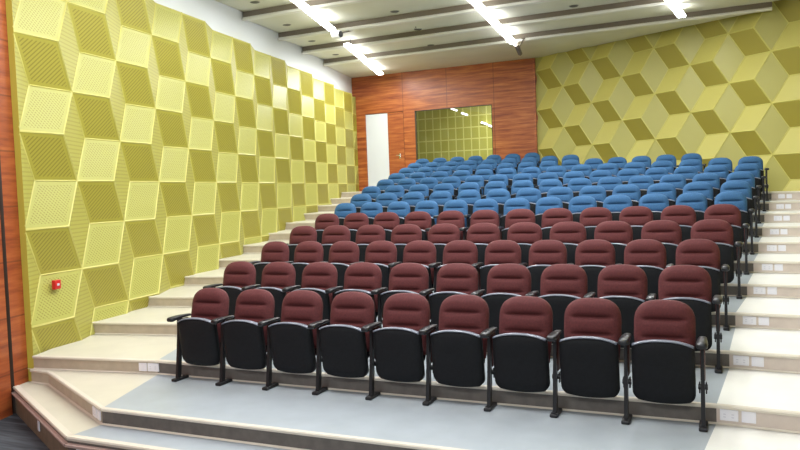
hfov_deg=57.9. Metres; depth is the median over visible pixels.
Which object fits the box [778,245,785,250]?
wall plate
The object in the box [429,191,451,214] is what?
chair
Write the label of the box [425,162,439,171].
chair
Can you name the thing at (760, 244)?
step
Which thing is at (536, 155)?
chair
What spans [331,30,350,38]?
security camera
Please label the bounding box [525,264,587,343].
chair
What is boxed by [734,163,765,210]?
chair
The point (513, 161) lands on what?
chair
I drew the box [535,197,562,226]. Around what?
chair
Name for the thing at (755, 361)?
wall plate
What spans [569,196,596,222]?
chair
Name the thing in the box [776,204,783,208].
wall plate
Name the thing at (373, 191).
chair
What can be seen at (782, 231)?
wall plate
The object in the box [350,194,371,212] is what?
chair
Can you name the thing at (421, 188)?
chair
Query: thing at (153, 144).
wall
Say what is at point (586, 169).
chair
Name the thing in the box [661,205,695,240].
chair
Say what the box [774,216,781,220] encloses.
wall plate
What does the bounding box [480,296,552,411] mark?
chair
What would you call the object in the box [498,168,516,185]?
chair
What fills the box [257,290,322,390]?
chair
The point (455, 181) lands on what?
chair
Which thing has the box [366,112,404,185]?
door
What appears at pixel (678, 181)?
chair
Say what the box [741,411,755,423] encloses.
wall plate
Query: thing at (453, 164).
chair
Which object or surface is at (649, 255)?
chair
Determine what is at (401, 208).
chair
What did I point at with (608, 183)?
chair
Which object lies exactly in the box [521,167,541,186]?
chair
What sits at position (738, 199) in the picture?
chair
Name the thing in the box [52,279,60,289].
button
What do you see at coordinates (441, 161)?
chair
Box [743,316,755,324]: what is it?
wall plate
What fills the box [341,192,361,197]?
step
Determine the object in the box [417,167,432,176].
chair
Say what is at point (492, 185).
chair
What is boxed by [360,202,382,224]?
chair
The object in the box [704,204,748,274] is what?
chair
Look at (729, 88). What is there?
wall
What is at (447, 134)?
wall
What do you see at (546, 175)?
chair
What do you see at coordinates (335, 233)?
chair
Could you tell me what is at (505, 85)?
wall
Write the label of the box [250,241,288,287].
chair
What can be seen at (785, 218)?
wall plate
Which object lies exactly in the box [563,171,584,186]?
chair
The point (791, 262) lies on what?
step
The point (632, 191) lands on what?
chair
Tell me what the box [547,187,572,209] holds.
chair
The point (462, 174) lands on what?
chair
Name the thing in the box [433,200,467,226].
chair
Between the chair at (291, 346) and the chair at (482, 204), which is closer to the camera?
the chair at (291, 346)
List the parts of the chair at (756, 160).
backrest, seat, leg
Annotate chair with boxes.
[167,288,228,381]
[203,261,255,319]
[211,289,274,385]
[241,262,295,321]
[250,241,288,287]
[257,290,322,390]
[282,262,337,324]
[285,241,323,288]
[286,226,316,263]
[308,291,374,394]
[315,213,338,244]
[320,225,350,260]
[322,241,359,289]
[325,262,381,321]
[334,203,355,224]
[343,213,368,241]
[349,241,396,291]
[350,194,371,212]
[355,225,384,261]
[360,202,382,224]
[361,186,380,201]
[361,293,429,399]
[371,263,428,327]
[373,212,399,241]
[375,185,404,200]
[376,193,397,211]
[377,179,393,193]
[387,201,409,224]
[388,173,404,184]
[388,240,435,291]
[391,224,421,262]
[398,178,415,193]
[399,168,413,177]
[399,184,428,200]
[402,192,423,211]
[404,200,438,226]
[404,211,430,240]
[407,163,421,171]
[409,172,425,183]
[415,159,428,166]
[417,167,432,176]
[418,294,488,405]
[419,263,478,331]
[420,177,437,195]
[424,183,453,199]
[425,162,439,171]
[425,210,464,239]
[428,223,459,265]
[428,240,477,292]
[429,166,452,176]
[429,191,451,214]
[430,171,447,183]
[433,158,446,165]
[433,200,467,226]
[442,176,460,195]
[443,161,458,172]
[449,165,472,175]
[450,157,464,165]
[452,170,470,183]
[452,182,479,199]
[457,175,483,194]
[457,190,480,229]
[459,210,498,239]
[462,160,477,174]
[464,199,498,229]
[466,223,499,265]
[468,156,482,164]
[471,164,492,175]
[471,263,530,334]
[472,240,520,294]
[475,159,496,173]
[475,169,493,185]
[480,181,506,198]
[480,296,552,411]
[481,174,507,195]
[486,155,501,165]
[486,189,510,215]
[494,158,516,170]
[494,163,513,174]
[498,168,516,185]
[498,198,529,228]
[498,209,534,239]
[499,154,520,166]
[506,173,532,194]
[507,222,541,266]
[511,180,533,197]
[515,157,536,170]
[516,188,540,213]
[517,162,534,173]
[518,153,540,167]
[520,240,566,296]
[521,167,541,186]
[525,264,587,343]
[534,172,558,189]
[535,156,557,166]
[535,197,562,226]
[539,160,556,172]
[539,179,562,197]
[541,208,572,239]
[546,165,565,184]
[546,298,621,417]
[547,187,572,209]
[550,221,585,264]
[560,155,578,165]
[561,159,579,171]
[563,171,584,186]
[568,178,591,197]
[568,239,614,297]
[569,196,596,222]
[571,164,591,178]
[579,185,605,206]
[580,207,611,239]
[583,264,646,347]
[584,158,602,171]
[589,170,611,185]
[594,221,632,263]
[597,163,618,176]
[597,176,621,196]
[603,195,631,220]
[608,157,626,170]
[612,184,640,205]
[615,239,665,299]
[617,168,639,184]
[618,299,707,431]
[619,206,652,239]
[623,162,645,174]
[628,175,653,196]
[631,156,650,169]
[639,194,668,220]
[641,220,681,264]
[645,167,667,183]
[646,265,722,373]
[647,183,675,205]
[651,160,673,173]
[656,154,675,170]
[659,174,685,197]
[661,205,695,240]
[665,239,729,330]
[674,166,697,183]
[676,153,705,168]
[676,182,712,207]
[676,192,706,221]
[679,159,702,173]
[691,219,742,298]
[692,173,719,204]
[703,158,732,173]
[703,165,728,187]
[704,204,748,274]
[714,180,758,237]
[714,191,754,254]
[726,171,761,223]
[733,156,768,200]
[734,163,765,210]
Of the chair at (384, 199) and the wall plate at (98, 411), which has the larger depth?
the chair at (384, 199)
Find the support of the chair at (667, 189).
on the step at (760, 244)
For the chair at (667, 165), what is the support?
on the step at (770, 205)
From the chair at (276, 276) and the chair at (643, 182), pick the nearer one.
the chair at (276, 276)
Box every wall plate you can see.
[92,406,96,417]
[97,409,100,420]
[139,363,146,370]
[147,363,158,371]
[720,409,738,421]
[733,355,748,365]
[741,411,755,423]
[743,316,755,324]
[751,357,763,366]
[753,287,765,293]
[758,317,768,325]
[762,264,772,270]
[767,245,776,250]
[767,287,776,294]
[770,229,778,233]
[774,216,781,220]
[774,264,782,270]
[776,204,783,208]
[778,194,784,198]
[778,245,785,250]
[780,229,786,233]
[783,216,789,220]
[785,204,790,208]
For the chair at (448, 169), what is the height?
0.934 m
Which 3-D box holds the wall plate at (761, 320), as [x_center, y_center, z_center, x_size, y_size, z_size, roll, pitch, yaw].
[3.808,1.006,7.562,0.100,0.088,0.014,-1,3,29]
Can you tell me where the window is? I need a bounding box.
[414,104,492,160]
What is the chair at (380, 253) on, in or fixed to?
on the step at (780, 349)
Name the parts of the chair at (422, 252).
armrest, backrest, seat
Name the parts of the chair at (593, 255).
seat, backrest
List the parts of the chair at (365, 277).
armrest, seat, backrest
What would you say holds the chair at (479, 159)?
on the step at (344, 194)
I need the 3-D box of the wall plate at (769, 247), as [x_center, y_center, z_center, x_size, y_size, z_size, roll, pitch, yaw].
[5.522,0.342,10.731,0.130,0.088,0.014,-1,3,29]
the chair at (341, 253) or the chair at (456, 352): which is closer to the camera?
the chair at (456, 352)
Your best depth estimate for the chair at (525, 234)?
9.79 m
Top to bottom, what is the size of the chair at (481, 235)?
0.934 m
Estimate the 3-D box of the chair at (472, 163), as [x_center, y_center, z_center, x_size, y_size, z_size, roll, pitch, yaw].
[1.864,-1.339,20.065,0.549,0.934,0.392,-1,3,24]
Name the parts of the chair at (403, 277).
armrest, leg, seat, backrest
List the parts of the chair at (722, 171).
backrest, seat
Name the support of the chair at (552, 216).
on the step at (788, 285)
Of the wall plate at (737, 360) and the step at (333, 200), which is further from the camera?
the step at (333, 200)
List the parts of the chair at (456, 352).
armrest, leg, seat, backrest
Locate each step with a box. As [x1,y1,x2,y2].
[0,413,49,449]
[11,381,289,449]
[28,368,799,449]
[32,334,799,433]
[92,307,799,373]
[147,285,799,330]
[184,268,799,297]
[219,253,799,273]
[243,237,799,253]
[268,223,799,240]
[285,210,799,229]
[304,200,799,219]
[318,191,799,211]
[331,184,768,204]
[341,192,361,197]
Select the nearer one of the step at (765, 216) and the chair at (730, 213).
the chair at (730, 213)
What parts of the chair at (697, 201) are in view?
backrest, seat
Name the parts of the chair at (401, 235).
seat, backrest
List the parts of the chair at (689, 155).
backrest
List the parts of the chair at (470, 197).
backrest, seat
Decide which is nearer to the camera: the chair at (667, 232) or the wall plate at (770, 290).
the wall plate at (770, 290)
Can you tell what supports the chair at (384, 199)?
on the step at (760, 244)
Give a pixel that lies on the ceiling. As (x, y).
(542, 43)
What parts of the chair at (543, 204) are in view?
seat, backrest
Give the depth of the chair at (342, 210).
13.65 m
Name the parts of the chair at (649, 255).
backrest, seat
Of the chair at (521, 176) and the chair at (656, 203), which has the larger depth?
the chair at (521, 176)
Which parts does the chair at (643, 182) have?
backrest, seat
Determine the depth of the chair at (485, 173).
17.45 m
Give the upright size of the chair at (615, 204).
0.934 m
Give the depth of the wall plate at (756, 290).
8.66 m
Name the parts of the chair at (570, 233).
backrest, seat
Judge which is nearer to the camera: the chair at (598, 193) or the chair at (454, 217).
the chair at (454, 217)
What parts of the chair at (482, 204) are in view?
backrest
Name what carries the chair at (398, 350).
on the step at (284, 417)
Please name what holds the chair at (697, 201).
on the step at (791, 262)
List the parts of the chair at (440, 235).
seat, backrest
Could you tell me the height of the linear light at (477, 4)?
0.228 m
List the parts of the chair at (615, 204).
seat, backrest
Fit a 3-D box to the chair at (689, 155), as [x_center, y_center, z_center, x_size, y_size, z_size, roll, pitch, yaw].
[6.705,-1.185,16.617,0.637,0.938,0.392,-1,3,24]
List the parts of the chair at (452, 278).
armrest, seat, backrest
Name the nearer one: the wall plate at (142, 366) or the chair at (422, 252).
the wall plate at (142, 366)
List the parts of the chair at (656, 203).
backrest, seat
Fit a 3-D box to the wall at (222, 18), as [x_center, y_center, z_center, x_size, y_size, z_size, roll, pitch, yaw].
[-3.052,-4.152,15.726,0.001,1.600,15.867,-2,3,11]
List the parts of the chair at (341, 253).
seat, backrest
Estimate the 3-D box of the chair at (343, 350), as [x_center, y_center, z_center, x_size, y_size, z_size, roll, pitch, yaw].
[-0.534,1.114,6.810,0.552,0.934,0.392,-1,3,24]
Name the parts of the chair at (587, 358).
armrest, leg, panel, seat, backrest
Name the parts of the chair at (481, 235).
seat, backrest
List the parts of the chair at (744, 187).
backrest, seat, leg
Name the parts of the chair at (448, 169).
backrest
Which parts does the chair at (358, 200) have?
backrest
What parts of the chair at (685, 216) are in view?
backrest, seat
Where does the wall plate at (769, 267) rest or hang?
attached to the step at (791, 262)
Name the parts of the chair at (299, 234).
seat, backrest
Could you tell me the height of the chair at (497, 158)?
0.934 m
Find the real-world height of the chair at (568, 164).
0.934 m
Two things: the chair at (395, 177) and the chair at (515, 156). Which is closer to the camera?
the chair at (395, 177)
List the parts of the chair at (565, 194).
backrest, seat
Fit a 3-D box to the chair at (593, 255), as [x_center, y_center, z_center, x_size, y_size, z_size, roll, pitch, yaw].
[2.165,0.643,8.236,0.538,0.934,0.392,-1,3,24]
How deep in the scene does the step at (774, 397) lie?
6.43 m
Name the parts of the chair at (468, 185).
backrest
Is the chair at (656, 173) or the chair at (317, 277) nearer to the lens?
the chair at (317, 277)
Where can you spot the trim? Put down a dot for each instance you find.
(533, 59)
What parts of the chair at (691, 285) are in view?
armrest, backrest, seat, armrest, leg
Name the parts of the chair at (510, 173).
backrest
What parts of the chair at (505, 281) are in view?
armrest, seat, backrest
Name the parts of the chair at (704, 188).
backrest, seat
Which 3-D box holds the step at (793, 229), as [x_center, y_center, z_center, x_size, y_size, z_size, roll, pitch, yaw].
[3.321,0.132,13.519,13.760,0.174,1.562,-1,3,24]
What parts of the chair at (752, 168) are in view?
backrest, seat, leg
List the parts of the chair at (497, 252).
armrest, seat, backrest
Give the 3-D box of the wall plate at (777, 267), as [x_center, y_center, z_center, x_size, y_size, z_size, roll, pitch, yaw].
[5.045,0.565,9.627,0.100,0.088,0.014,-1,3,29]
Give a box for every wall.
[0,0,28,419]
[5,0,358,380]
[153,0,351,92]
[351,58,537,191]
[416,105,492,161]
[535,0,799,191]
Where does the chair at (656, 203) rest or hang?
on the step at (791, 262)
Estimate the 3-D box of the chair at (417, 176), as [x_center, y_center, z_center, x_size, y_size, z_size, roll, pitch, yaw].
[0.361,-0.862,18.158,0.574,0.934,0.392,-1,3,24]
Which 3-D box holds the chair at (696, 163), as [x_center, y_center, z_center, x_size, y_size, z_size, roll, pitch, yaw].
[6.205,-0.953,15.550,0.574,0.934,0.392,-1,3,24]
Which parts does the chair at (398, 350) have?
armrest, leg, seat, backrest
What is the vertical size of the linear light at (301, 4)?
0.228 m
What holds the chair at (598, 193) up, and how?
on the step at (760, 244)
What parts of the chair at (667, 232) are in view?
backrest, seat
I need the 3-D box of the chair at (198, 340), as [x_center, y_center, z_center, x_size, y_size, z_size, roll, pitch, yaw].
[-2.068,1.138,7.494,0.552,0.934,0.392,-1,3,24]
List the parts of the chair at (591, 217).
seat, backrest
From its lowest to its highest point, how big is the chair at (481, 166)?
0.934 m
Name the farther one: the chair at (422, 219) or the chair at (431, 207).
the chair at (431, 207)
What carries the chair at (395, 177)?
on the step at (770, 205)
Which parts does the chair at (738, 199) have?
backrest, seat, leg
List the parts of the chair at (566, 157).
backrest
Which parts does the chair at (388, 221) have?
backrest, seat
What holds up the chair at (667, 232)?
on the step at (783, 313)
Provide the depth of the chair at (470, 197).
13.88 m
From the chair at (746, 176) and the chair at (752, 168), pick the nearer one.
the chair at (746, 176)
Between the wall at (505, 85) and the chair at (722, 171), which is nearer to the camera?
the chair at (722, 171)
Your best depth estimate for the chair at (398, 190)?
15.83 m
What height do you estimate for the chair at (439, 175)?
0.934 m
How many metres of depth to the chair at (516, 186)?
14.69 m
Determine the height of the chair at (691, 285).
0.938 m
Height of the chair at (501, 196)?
0.934 m
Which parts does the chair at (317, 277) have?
armrest, backrest, seat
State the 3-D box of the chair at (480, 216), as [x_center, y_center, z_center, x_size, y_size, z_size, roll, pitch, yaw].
[1.248,0.235,11.266,0.560,0.934,0.392,-1,3,24]
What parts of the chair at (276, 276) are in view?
armrest, seat, backrest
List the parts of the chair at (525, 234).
backrest, seat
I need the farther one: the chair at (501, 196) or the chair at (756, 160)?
the chair at (756, 160)
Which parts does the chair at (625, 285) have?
armrest, backrest, seat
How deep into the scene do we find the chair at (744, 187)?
11.94 m
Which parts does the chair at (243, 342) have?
leg, armrest, seat, backrest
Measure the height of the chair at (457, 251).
0.934 m
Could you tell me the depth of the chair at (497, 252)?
8.69 m
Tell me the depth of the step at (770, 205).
13.94 m
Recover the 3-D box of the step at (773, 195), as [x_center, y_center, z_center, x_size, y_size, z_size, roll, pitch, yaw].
[3.943,-0.555,17.158,13.613,0.181,1.494,-1,3,24]
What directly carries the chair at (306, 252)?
on the step at (780, 349)
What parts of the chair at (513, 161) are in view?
backrest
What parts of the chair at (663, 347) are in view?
armrest, leg, panel, seat, backrest, armrest, panel, leg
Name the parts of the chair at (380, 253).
backrest, seat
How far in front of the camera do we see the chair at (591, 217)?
10.59 m
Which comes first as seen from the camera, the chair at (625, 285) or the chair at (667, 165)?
the chair at (625, 285)
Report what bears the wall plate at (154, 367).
attached to the step at (774, 397)
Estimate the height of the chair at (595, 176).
0.934 m
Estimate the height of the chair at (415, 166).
0.934 m
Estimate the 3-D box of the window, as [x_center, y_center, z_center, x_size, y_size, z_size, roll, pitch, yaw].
[1.646,-2.768,22.167,2.500,1.650,0.110,-1,3,24]
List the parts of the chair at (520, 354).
armrest, leg, panel, seat, backrest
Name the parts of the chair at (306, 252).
seat, backrest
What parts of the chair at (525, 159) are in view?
backrest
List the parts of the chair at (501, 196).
backrest, seat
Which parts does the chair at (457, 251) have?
armrest, leg, backrest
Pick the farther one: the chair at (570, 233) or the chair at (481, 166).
the chair at (481, 166)
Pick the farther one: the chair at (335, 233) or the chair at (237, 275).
the chair at (335, 233)
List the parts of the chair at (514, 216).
seat, backrest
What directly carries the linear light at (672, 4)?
hanging from the ceiling
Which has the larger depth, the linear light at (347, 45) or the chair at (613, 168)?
the linear light at (347, 45)
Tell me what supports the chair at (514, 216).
on the step at (788, 285)
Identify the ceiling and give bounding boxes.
[215,0,776,77]
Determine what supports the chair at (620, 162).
on the step at (773, 195)
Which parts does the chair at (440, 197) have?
backrest, seat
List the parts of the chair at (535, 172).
backrest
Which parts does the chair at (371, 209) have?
seat, backrest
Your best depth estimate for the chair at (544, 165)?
18.04 m
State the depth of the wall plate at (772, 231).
11.77 m
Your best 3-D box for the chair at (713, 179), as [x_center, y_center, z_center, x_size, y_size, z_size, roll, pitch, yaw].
[5.562,-0.491,13.248,0.566,0.934,0.392,-1,3,24]
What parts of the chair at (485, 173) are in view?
backrest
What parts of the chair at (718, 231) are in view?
backrest, seat, leg, armrest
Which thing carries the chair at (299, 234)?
on the step at (783, 313)
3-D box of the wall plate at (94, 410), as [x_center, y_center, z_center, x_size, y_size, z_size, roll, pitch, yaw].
[-2.852,1.748,6.748,0.014,0.090,0.120,-4,3,-39]
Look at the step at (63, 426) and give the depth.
6.44 m
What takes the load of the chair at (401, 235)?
on the step at (783, 313)
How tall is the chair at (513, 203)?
0.934 m
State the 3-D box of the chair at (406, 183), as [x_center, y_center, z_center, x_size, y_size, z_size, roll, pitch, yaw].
[0.077,-0.630,16.991,0.550,0.934,0.392,-1,3,24]
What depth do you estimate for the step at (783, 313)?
8.00 m
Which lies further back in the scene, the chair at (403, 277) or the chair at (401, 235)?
the chair at (401, 235)
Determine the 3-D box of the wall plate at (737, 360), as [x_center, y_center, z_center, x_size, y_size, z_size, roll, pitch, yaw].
[3.104,1.234,6.577,0.130,0.088,0.014,-1,3,29]
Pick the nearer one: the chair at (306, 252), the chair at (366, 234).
the chair at (306, 252)
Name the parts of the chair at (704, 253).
backrest, seat, armrest, leg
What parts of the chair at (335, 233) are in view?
seat, backrest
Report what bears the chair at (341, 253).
on the step at (780, 349)
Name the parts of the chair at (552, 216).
seat, backrest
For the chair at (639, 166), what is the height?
0.934 m
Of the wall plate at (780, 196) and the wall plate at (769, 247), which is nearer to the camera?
the wall plate at (769, 247)
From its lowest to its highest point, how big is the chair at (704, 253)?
0.938 m
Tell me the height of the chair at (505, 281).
0.934 m
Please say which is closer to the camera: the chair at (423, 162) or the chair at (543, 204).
the chair at (543, 204)
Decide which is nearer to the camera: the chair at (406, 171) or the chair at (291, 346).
the chair at (291, 346)
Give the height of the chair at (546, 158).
0.934 m
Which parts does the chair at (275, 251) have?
seat, backrest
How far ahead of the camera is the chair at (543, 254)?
8.46 m
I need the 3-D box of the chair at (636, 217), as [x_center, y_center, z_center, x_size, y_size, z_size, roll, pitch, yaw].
[3.323,0.203,10.340,0.560,0.934,0.392,-1,3,24]
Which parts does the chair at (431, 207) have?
backrest, seat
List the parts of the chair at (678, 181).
backrest, seat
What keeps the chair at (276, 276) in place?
on the step at (774, 397)
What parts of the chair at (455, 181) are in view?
backrest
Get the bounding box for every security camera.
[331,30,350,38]
[514,38,524,55]
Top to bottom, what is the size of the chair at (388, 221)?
0.934 m
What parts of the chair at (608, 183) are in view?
seat, backrest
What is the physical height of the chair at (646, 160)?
0.934 m
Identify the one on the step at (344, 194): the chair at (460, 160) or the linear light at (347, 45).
the chair at (460, 160)
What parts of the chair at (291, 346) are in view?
leg, armrest, seat, backrest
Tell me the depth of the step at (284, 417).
5.98 m
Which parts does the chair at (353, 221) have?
seat, backrest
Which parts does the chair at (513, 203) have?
seat, backrest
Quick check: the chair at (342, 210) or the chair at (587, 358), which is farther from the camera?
the chair at (342, 210)
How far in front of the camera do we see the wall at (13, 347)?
8.08 m
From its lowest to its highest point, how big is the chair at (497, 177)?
0.934 m
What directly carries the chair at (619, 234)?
on the step at (783, 313)
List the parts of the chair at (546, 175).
backrest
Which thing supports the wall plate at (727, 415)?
attached to the step at (774, 397)
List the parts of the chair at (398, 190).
backrest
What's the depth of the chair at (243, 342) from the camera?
7.20 m
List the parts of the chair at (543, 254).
seat, backrest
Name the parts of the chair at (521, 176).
backrest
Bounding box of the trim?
[532,58,537,152]
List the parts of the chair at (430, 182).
backrest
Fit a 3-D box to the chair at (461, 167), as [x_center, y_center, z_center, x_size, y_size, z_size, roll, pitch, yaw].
[1.605,-1.108,18.893,0.546,0.934,0.392,-1,3,24]
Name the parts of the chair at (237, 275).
armrest, seat, backrest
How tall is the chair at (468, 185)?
0.934 m
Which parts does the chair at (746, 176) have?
backrest, seat, leg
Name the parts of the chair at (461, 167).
backrest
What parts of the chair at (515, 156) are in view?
backrest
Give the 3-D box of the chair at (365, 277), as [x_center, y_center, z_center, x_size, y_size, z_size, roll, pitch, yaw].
[-0.502,0.902,8.113,0.558,0.934,0.392,-1,3,24]
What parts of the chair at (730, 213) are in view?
backrest, seat, leg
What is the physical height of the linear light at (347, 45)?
0.228 m
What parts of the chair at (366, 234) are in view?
seat, backrest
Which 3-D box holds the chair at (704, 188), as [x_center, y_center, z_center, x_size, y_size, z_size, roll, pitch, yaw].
[4.982,-0.261,12.207,0.576,0.934,0.392,-1,3,24]
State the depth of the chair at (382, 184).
17.25 m
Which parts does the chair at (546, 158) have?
backrest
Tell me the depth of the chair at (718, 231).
8.79 m
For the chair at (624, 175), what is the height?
0.934 m
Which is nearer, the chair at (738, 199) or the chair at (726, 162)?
the chair at (738, 199)
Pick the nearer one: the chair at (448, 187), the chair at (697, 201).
the chair at (697, 201)
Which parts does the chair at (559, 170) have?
backrest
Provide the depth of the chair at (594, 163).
17.56 m
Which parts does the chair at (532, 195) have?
backrest, seat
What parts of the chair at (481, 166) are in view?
backrest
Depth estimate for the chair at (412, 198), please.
14.36 m
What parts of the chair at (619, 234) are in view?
backrest, seat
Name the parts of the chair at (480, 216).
backrest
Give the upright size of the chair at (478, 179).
0.934 m
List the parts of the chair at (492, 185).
backrest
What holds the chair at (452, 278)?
on the step at (774, 397)
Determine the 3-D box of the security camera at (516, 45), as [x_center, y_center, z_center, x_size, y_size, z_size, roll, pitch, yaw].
[2.930,-4.383,17.703,0.134,0.449,0.530,0,3,32]
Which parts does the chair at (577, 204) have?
seat, backrest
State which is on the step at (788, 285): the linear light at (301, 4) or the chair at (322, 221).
the chair at (322, 221)
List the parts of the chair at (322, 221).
seat, backrest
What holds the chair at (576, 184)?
on the step at (793, 229)
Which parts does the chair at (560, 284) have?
armrest, seat, backrest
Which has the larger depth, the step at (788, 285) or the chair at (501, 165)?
the chair at (501, 165)
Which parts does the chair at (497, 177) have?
backrest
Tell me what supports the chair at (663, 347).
on the step at (284, 417)
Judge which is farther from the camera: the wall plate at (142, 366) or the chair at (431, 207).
the chair at (431, 207)
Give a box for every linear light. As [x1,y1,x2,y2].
[291,0,335,30]
[344,39,382,74]
[468,0,516,43]
[664,0,685,17]
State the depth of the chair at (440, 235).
10.28 m
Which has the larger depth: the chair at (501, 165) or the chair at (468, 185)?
the chair at (501, 165)
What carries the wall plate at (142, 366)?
attached to the step at (774, 397)
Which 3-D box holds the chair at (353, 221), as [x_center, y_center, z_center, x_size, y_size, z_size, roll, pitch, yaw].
[-0.827,0.267,12.192,0.560,0.934,0.392,-1,3,24]
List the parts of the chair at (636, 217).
backrest, seat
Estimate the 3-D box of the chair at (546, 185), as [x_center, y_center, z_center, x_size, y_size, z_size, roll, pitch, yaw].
[2.941,-0.450,14.417,0.566,0.934,0.392,-1,3,24]
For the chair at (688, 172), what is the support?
on the step at (765, 216)
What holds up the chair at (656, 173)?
on the step at (765, 216)
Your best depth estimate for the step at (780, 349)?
7.15 m
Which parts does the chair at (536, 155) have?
backrest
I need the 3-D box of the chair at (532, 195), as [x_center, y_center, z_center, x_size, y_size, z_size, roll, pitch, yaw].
[2.313,-0.219,13.398,0.576,0.934,0.392,-1,3,24]
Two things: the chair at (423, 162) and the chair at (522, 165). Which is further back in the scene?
the chair at (423, 162)
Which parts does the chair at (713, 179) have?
backrest, seat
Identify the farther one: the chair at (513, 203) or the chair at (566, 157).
the chair at (566, 157)
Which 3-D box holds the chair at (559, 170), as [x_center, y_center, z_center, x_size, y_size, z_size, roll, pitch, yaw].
[3.549,-0.911,16.736,0.574,0.934,0.392,-1,3,24]
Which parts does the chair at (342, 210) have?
seat, backrest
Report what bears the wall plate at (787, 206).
attached to the step at (770, 205)
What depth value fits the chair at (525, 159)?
19.41 m
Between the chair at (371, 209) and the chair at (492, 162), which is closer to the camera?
the chair at (371, 209)
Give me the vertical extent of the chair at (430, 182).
0.934 m
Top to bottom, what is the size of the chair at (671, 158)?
0.934 m
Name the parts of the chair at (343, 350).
armrest, leg, seat, backrest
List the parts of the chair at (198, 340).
leg, armrest, seat, backrest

